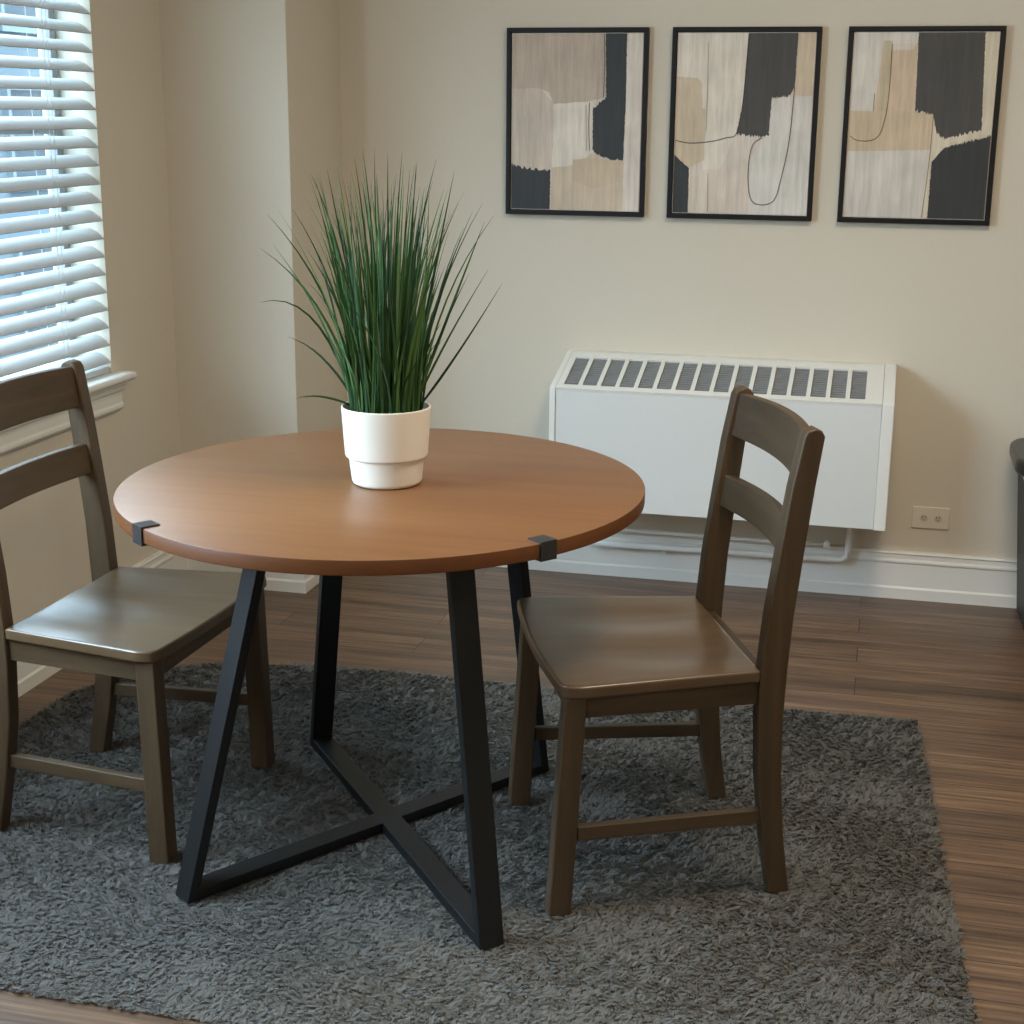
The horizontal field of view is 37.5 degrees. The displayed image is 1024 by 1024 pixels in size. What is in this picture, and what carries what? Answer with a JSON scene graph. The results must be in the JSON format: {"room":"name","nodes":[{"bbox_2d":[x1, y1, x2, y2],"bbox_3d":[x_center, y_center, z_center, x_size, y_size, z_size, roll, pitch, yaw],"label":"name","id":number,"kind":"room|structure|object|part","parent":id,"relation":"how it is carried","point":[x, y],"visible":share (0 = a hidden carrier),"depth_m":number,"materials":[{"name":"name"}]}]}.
{"room":"dining room","nodes":[
{"label":"dining room","id":0,"kind":"room"},
{"bbox_2d":[0,0,180,623],"bbox_3d":[-1.748,-0.372,1.942,0.160,2.600,6.300,4,15,13],"label":"wall","id":1,"kind":"structure","parent":0,"point":[44,543],"depth_m":4.23,"materials":[{"name":"beige paint"}]},
{"bbox_2d":[0,8,136,455],"bbox_3d":[-1.293,-0.861,3.559,0.190,1.475,1.217,4,15,13],"label":"window","id":2,"kind":"structure","parent":1,"relation":"in","point":[105,390],"depth_m":4.04,"materials":[{"name":"grey"}]},
{"bbox_3d":[-1.369,-0.910,3.566,0.032,1.385,1.127,4,15,13],"label":"frame","id":3,"kind":"part","parent":2,"relation":"part of","materials":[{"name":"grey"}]},
{"bbox_2d":[0,0,110,380],"bbox_3d":[-1.279,-0.913,3.542,0.057,1.361,1.123,4,15,13],"label":"window blind","id":4,"kind":"object","parent":2,"relation":"attached to","point":[93,362],"visible":0.94,"depth_m":3.88,"materials":[{"name":"grey plastic"}]},
{"bbox_3d":[-1.223,-0.978,3.858,0.002,1.300,0.002,4,15,13],"label":"ladder cord","id":5,"kind":"part","parent":4,"relation":"part of","materials":[{"name":"white fabric"}]},
{"bbox_3d":[-1.179,-0.975,3.848,0.002,1.300,0.002,4,15,13],"label":"ladder cord","id":6,"kind":"part","parent":4,"relation":"part of","materials":[{"name":"white fabric"}]},
{"bbox_3d":[-1.174,-0.980,3.865,0.002,1.300,0.002,4,15,13],"label":"ladder cord","id":7,"kind":"part","parent":4,"relation":"part of","materials":[{"name":"white fabric"}]},
{"bbox_3d":[-1.286,-0.264,3.714,0.048,0.017,1.123,4,15,13],"label":"rail","id":8,"kind":"part","parent":4,"relation":"part of","materials":[{"name":"grey plastic"}]},
{"bbox_3d":[-1.274,-0.242,3.717,0.139,0.022,1.217,4,15,13],"label":"sill","id":9,"kind":"part","parent":2,"relation":"part of","materials":[{"name":"white paint"}]},
{"bbox_2d":[17,550,318,697],"bbox_3d":[-1.485,0.834,2.181,0.409,0.152,6.279,4,15,13],"label":"baseboard","id":10,"kind":"structure","parent":1,"relation":"attached to","point":[29,675],"depth_m":4.69,"materials":[{"name":"white paint"}]},
{"bbox_2d":[159,0,345,453],"bbox_3d":[-0.793,-1.081,4.651,0.419,2.600,0.465,4,15,13],"label":"wall","id":11,"kind":"structure","parent":0,"point":[251,88],"depth_m":4.50,"materials":[{"name":"beige paint"}]},
{"bbox_2d":[0,567,1023,1023],"bbox_3d":[0.593,1.101,1.734,5.007,0.100,6.620,4,15,13],"label":"floor","id":12,"kind":"structure","parent":0,"point":[957,670],"depth_m":4.08,"materials":[{"name":"brown wood"}]},
{"bbox_2d":[0,662,982,1023],"bbox_3d":[-0.185,0.646,3.205,2.256,0.011,1.661,4,15,13],"label":"shag rug","id":13,"kind":"object","parent":12,"relation":"on","point":[678,927],"visible":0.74,"depth_m":2.92,"materials":[{"name":"grey carpet"}]},
{"bbox_2d":[0,359,274,864],"bbox_3d":[-0.819,0.178,3.167,0.462,0.918,0.534,5,15,15],"label":"dining chair","id":14,"kind":"object","parent":13,"relation":"on","point":[134,623],"visible":0.91,"depth_m":3.10,"materials":[{"name":"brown wood"}]},
{"bbox_3d":[-1.047,0.215,3.020,0.094,0.918,0.036,5,15,15],"label":"leg","id":15,"kind":"part","parent":14,"relation":"part of","materials":[{"name":"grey wood"}]},
{"bbox_3d":[-0.938,0.114,3.404,0.094,0.918,0.036,5,15,15],"label":"leg","id":16,"kind":"part","parent":14,"relation":"part of","materials":[{"name":"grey wood"}]},
{"bbox_3d":[-0.773,0.202,3.159,0.364,0.024,0.533,5,15,15],"label":"seat","id":17,"kind":"part","parent":14,"relation":"part of","materials":[{"name":"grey wood"}]},
{"bbox_3d":[-0.697,0.488,2.960,0.052,0.426,0.044,5,15,15],"label":"leg","id":18,"kind":"part","parent":14,"relation":"part of","materials":[{"name":"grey wood"}]},
{"bbox_3d":[-0.572,0.373,3.400,0.052,0.426,0.044,5,15,15],"label":"leg","id":19,"kind":"part","parent":14,"relation":"part of","materials":[{"name":"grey wood"}]},
{"bbox_2d":[113,428,644,950],"bbox_3d":[-0.250,0.305,3.013,1.004,0.756,1.052,4,15,13],"label":"dining table","id":20,"kind":"object","parent":13,"relation":"on","point":[291,503],"visible":0.95,"depth_m":2.81,"materials":[{"name":"brown wood"}]},
{"bbox_3d":[-0.540,0.375,2.837,0.221,0.706,0.048,-12,19,-40],"label":"leg","id":21,"kind":"part","parent":20,"relation":"part of","materials":[{"name":"black metal"}]},
{"bbox_3d":[-0.413,0.227,3.400,0.048,0.706,0.191,-6,16,-24],"label":"leg","id":22,"kind":"part","parent":20,"relation":"part of","materials":[{"name":"black metal"}]},
{"bbox_2d":[260,149,501,489],"bbox_3d":[-0.252,-0.357,2.827,0.417,0.626,0.410,-6,16,-25],"label":"potted grass","id":23,"kind":"object","parent":20,"relation":"on","point":[386,414],"depth_m":2.81,"materials":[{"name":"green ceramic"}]},
{"bbox_2d":[341,401,430,489],"bbox_3d":[-0.241,-0.130,2.898,0.171,0.151,0.171,4,15,13],"label":"pot","id":24,"kind":"object","parent":23,"relation":"attached to","point":[386,444],"depth_m":2.83,"materials":[{"name":"beige ceramic"}]},
{"bbox_3d":[-0.067,0.420,2.684,0.048,0.706,0.166,-6,16,-24],"label":"leg","id":25,"kind":"part","parent":20,"relation":"part of","materials":[{"name":"black metal"}]},
{"bbox_3d":[0.026,0.253,3.318,0.121,0.706,0.048,-12,19,-40],"label":"leg","id":26,"kind":"part","parent":20,"relation":"part of","materials":[{"name":"black metal"}]},
{"bbox_2d":[508,385,824,916],"bbox_3d":[0.282,0.242,2.974,0.503,0.911,0.529,-2,15,-9],"label":"dining chair","id":27,"kind":"object","parent":13,"relation":"on","point":[602,656],"visible":1,"depth_m":2.86,"materials":[{"name":"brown wood"}]},
{"bbox_3d":[0.028,0.420,3.226,0.066,0.435,0.044,-2,15,-9],"label":"leg","id":28,"kind":"part","parent":27,"relation":"part of","materials":[{"name":"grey wood"}]},
{"bbox_3d":[0.099,0.539,2.779,0.066,0.435,0.044,-2,15,-9],"label":"leg","id":29,"kind":"part","parent":27,"relation":"part of","materials":[{"name":"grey wood"}]},
{"bbox_3d":[0.230,0.252,2.969,0.392,0.024,0.529,-2,15,-9],"label":"seat","id":30,"kind":"part","parent":27,"relation":"part of","materials":[{"name":"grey wood"}]},
{"bbox_3d":[0.439,0.184,3.202,0.098,0.911,0.036,-2,15,-9],"label":"leg","id":31,"kind":"part","parent":27,"relation":"part of","materials":[{"name":"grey wood"}]},
{"bbox_3d":[0.503,0.289,2.804,0.098,0.911,0.036,-2,15,-9],"label":"leg","id":32,"kind":"part","parent":27,"relation":"part of","materials":[{"name":"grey wood"}]},
{"bbox_2d":[1009,438,1023,629],"bbox_3d":[1.900,0.111,4.276,0.968,0.535,0.407,4,15,13],"label":"sofa","id":33,"kind":"object","parent":12,"relation":"on","point":[1016,450],"visible":1,"depth_m":4.42,"materials":[{"name":"black"}]},
{"bbox_2d":[338,0,1023,558],"bbox_3d":[1.376,-1.001,4.422,5.007,2.600,0.160,4,15,13],"label":"wall","id":34,"kind":"structure","parent":0,"point":[423,82],"depth_m":4.60,"materials":[{"name":"beige paint"}]},
{"bbox_2d":[506,27,649,216],"bbox_3d":[0.194,-1.179,4.577,0.431,0.551,0.024,4,15,13],"label":"framed painting","id":35,"kind":"object","parent":34,"relation":"attached to","point":[577,97],"visible":1,"depth_m":4.57,"materials":[{"name":"black"}]},
{"bbox_2d":[590,528,852,562],"bbox_3d":[0.653,0.048,4.758,0.822,0.187,0.044,4,15,13],"label":"pipe","id":36,"kind":"object","parent":34,"relation":"attached to","point":[849,531],"visible":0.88,"depth_m":4.75,"materials":[{"name":"white metal"}]},
{"bbox_2d":[549,349,896,530],"bbox_3d":[0.632,-0.228,4.571,1.003,0.444,0.294,4,15,13],"label":"wall heater","id":37,"kind":"object","parent":34,"relation":"attached to","point":[662,416],"visible":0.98,"depth_m":4.46,"materials":[{"name":"white metal"}]},
{"bbox_2d":[564,358,588,384],"bbox_3d":[0.199,-0.424,4.604,0.044,0.062,0.189,4,15,13],"label":"vent grille","id":38,"kind":"object","parent":37,"relation":"attached to","point":[576,370],"depth_m":4.60,"materials":[{"name":"grey metal"}]},
{"bbox_2d":[583,359,606,385],"bbox_3d":[0.253,-0.420,4.591,0.044,0.062,0.189,4,15,13],"label":"vent grille","id":39,"kind":"object","parent":37,"relation":"attached to","point":[594,370],"depth_m":4.58,"materials":[{"name":"grey metal"}]},
{"bbox_2d":[601,360,624,386],"bbox_3d":[0.308,-0.416,4.579,0.044,0.062,0.189,4,15,13],"label":"vent grille","id":40,"kind":"object","parent":37,"relation":"attached to","point":[612,371],"depth_m":4.57,"materials":[{"name":"grey metal"}]},
{"bbox_2d":[619,361,642,387],"bbox_3d":[0.362,-0.412,4.566,0.044,0.062,0.189,4,15,13],"label":"vent grille","id":41,"kind":"object","parent":37,"relation":"attached to","point":[630,372],"depth_m":4.56,"materials":[{"name":"grey metal"}]},
{"bbox_2d":[638,362,660,388],"bbox_3d":[0.416,-0.408,4.553,0.044,0.062,0.189,4,15,13],"label":"vent grille","id":42,"kind":"object","parent":37,"relation":"attached to","point":[649,373],"depth_m":4.55,"materials":[{"name":"grey metal"}]},
{"bbox_2d":[657,362,679,389],"bbox_3d":[0.470,-0.405,4.540,0.044,0.062,0.189,4,15,13],"label":"vent grille","id":43,"kind":"object","parent":37,"relation":"attached to","point":[668,373],"depth_m":4.53,"materials":[{"name":"grey metal"}]},
{"bbox_2d":[675,363,697,389],"bbox_3d":[0.525,-0.401,4.527,0.044,0.062,0.189,4,15,13],"label":"vent grille","id":44,"kind":"object","parent":37,"relation":"attached to","point":[686,374],"depth_m":4.52,"materials":[{"name":"grey metal"}]},
{"bbox_2d":[694,364,715,390],"bbox_3d":[0.579,-0.397,4.515,0.044,0.062,0.189,4,15,13],"label":"vent grille","id":45,"kind":"object","parent":37,"relation":"attached to","point":[704,374],"depth_m":4.51,"materials":[{"name":"grey metal"}]},
{"bbox_2d":[713,365,734,391],"bbox_3d":[0.633,-0.393,4.502,0.044,0.062,0.189,4,15,13],"label":"vent grille","id":46,"kind":"object","parent":37,"relation":"attached to","point":[723,375],"depth_m":4.50,"materials":[{"name":"grey metal"}]},
{"bbox_2d":[734,366,752,387],"bbox_3d":[0.688,-0.389,4.489,0.044,0.062,0.189,4,15,13],"label":"vent grille","id":47,"kind":"object","parent":37,"relation":"attached to","point":[743,375],"depth_m":4.51,"materials":[{"name":"grey metal"}]},
{"bbox_2d":[752,367,771,393],"bbox_3d":[0.742,-0.385,4.476,0.044,0.062,0.189,4,15,13],"label":"vent grille","id":48,"kind":"object","parent":37,"relation":"attached to","point":[761,376],"depth_m":4.47,"materials":[{"name":"grey metal"}]},
{"bbox_2d":[771,368,790,394],"bbox_3d":[0.796,-0.381,4.464,0.044,0.062,0.189,4,15,13],"label":"vent grille","id":49,"kind":"object","parent":37,"relation":"attached to","point":[780,377],"depth_m":4.46,"materials":[{"name":"grey metal"}]},
{"bbox_2d":[791,369,809,395],"bbox_3d":[0.850,-0.377,4.451,0.044,0.062,0.189,4,15,13],"label":"vent grille","id":50,"kind":"object","parent":37,"relation":"attached to","point":[800,378],"depth_m":4.45,"materials":[{"name":"grey metal"}]},
{"bbox_2d":[810,369,828,396],"bbox_3d":[0.904,-0.373,4.438,0.044,0.062,0.189,4,15,13],"label":"vent grille","id":51,"kind":"object","parent":37,"relation":"attached to","point":[819,378],"depth_m":4.44,"materials":[{"name":"grey metal"}]},
{"bbox_2d":[830,370,847,397],"bbox_3d":[0.959,-0.370,4.425,0.044,0.062,0.189,4,15,13],"label":"vent grille","id":52,"kind":"object","parent":37,"relation":"attached to","point":[838,378],"depth_m":4.42,"materials":[{"name":"grey metal"}]},
{"bbox_2d":[850,371,866,398],"bbox_3d":[1.013,-0.366,4.413,0.044,0.062,0.189,4,15,13],"label":"vent grille","id":53,"kind":"object","parent":37,"relation":"attached to","point":[858,379],"depth_m":4.41,"materials":[{"name":"grey metal"}]},
{"bbox_2d":[666,26,822,220],"bbox_3d":[0.682,-1.145,4.462,0.431,0.551,0.024,4,15,13],"label":"framed painting","id":54,"kind":"object","parent":34,"relation":"attached to","point":[743,106],"visible":1,"depth_m":4.46,"materials":[{"name":"black"}]},
{"bbox_2d":[497,532,1016,607],"bbox_3d":[1.540,0.218,4.604,4.282,0.152,0.020,4,15,13],"label":"baseboard","id":55,"kind":"structure","parent":34,"relation":"attached to","point":[869,572],"depth_m":4.72,"materials":[{"name":"white paint"}]},
{"bbox_2d":[837,26,1006,225],"bbox_3d":[1.173,-1.109,4.346,0.431,0.551,0.024,4,15,13],"label":"framed painting","id":56,"kind":"object","parent":34,"relation":"attached to","point":[921,111],"visible":1,"depth_m":4.34,"materials":[{"name":"black"}]},
{"bbox_2d":[911,506,950,529],"bbox_3d":[1.282,0.019,4.623,0.112,0.068,0.009,4,15,13],"label":"wall outlet","id":57,"kind":"object","parent":34,"relation":"attached to","point":[922,517],"visible":1,"depth_m":4.62,"materials":[{"name":"beige plastic"}]},
{"bbox_2d":[920,514,927,520],"bbox_3d":[1.262,0.018,4.626,0.023,0.023,0.004,4,15,13],"label":"socket","id":58,"kind":"object","parent":57,"relation":"attached to","point":[923,517],"depth_m":4.62,"materials":[{"name":"brown plastic"}]},
{"bbox_2d":[934,515,941,521],"bbox_3d":[1.303,0.021,4.616,0.023,0.023,0.004,4,15,13],"label":"socket","id":59,"kind":"object","parent":57,"relation":"attached to","point":[937,518],"depth_m":4.61,"materials":[{"name":"brown plastic"}]},
{"label":"outside","id":60,"kind":"structure","parent":0,"visible":0},
{"bbox_2d":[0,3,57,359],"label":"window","id":61,"kind":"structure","parent":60,"point":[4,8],"depth_m":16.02,"materials":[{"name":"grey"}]},
{"bbox_3d":[-5.150,-5.575,15.759,0.017,0.980,0.780,4,15,13],"label":"glass pane","id":62,"kind":"part","parent":61,"relation":"part of","materials":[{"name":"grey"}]},
{"bbox_3d":[-5.164,-4.009,16.174,0.017,0.980,0.780,4,15,13],"label":"glass pane","id":63,"kind":"part","parent":61,"relation":"part of","materials":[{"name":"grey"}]},
{"bbox_3d":[-5.178,-2.443,16.589,0.017,0.980,0.780,4,15,13],"label":"glass pane","id":64,"kind":"part","parent":61,"relation":"part of","materials":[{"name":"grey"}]}
]}

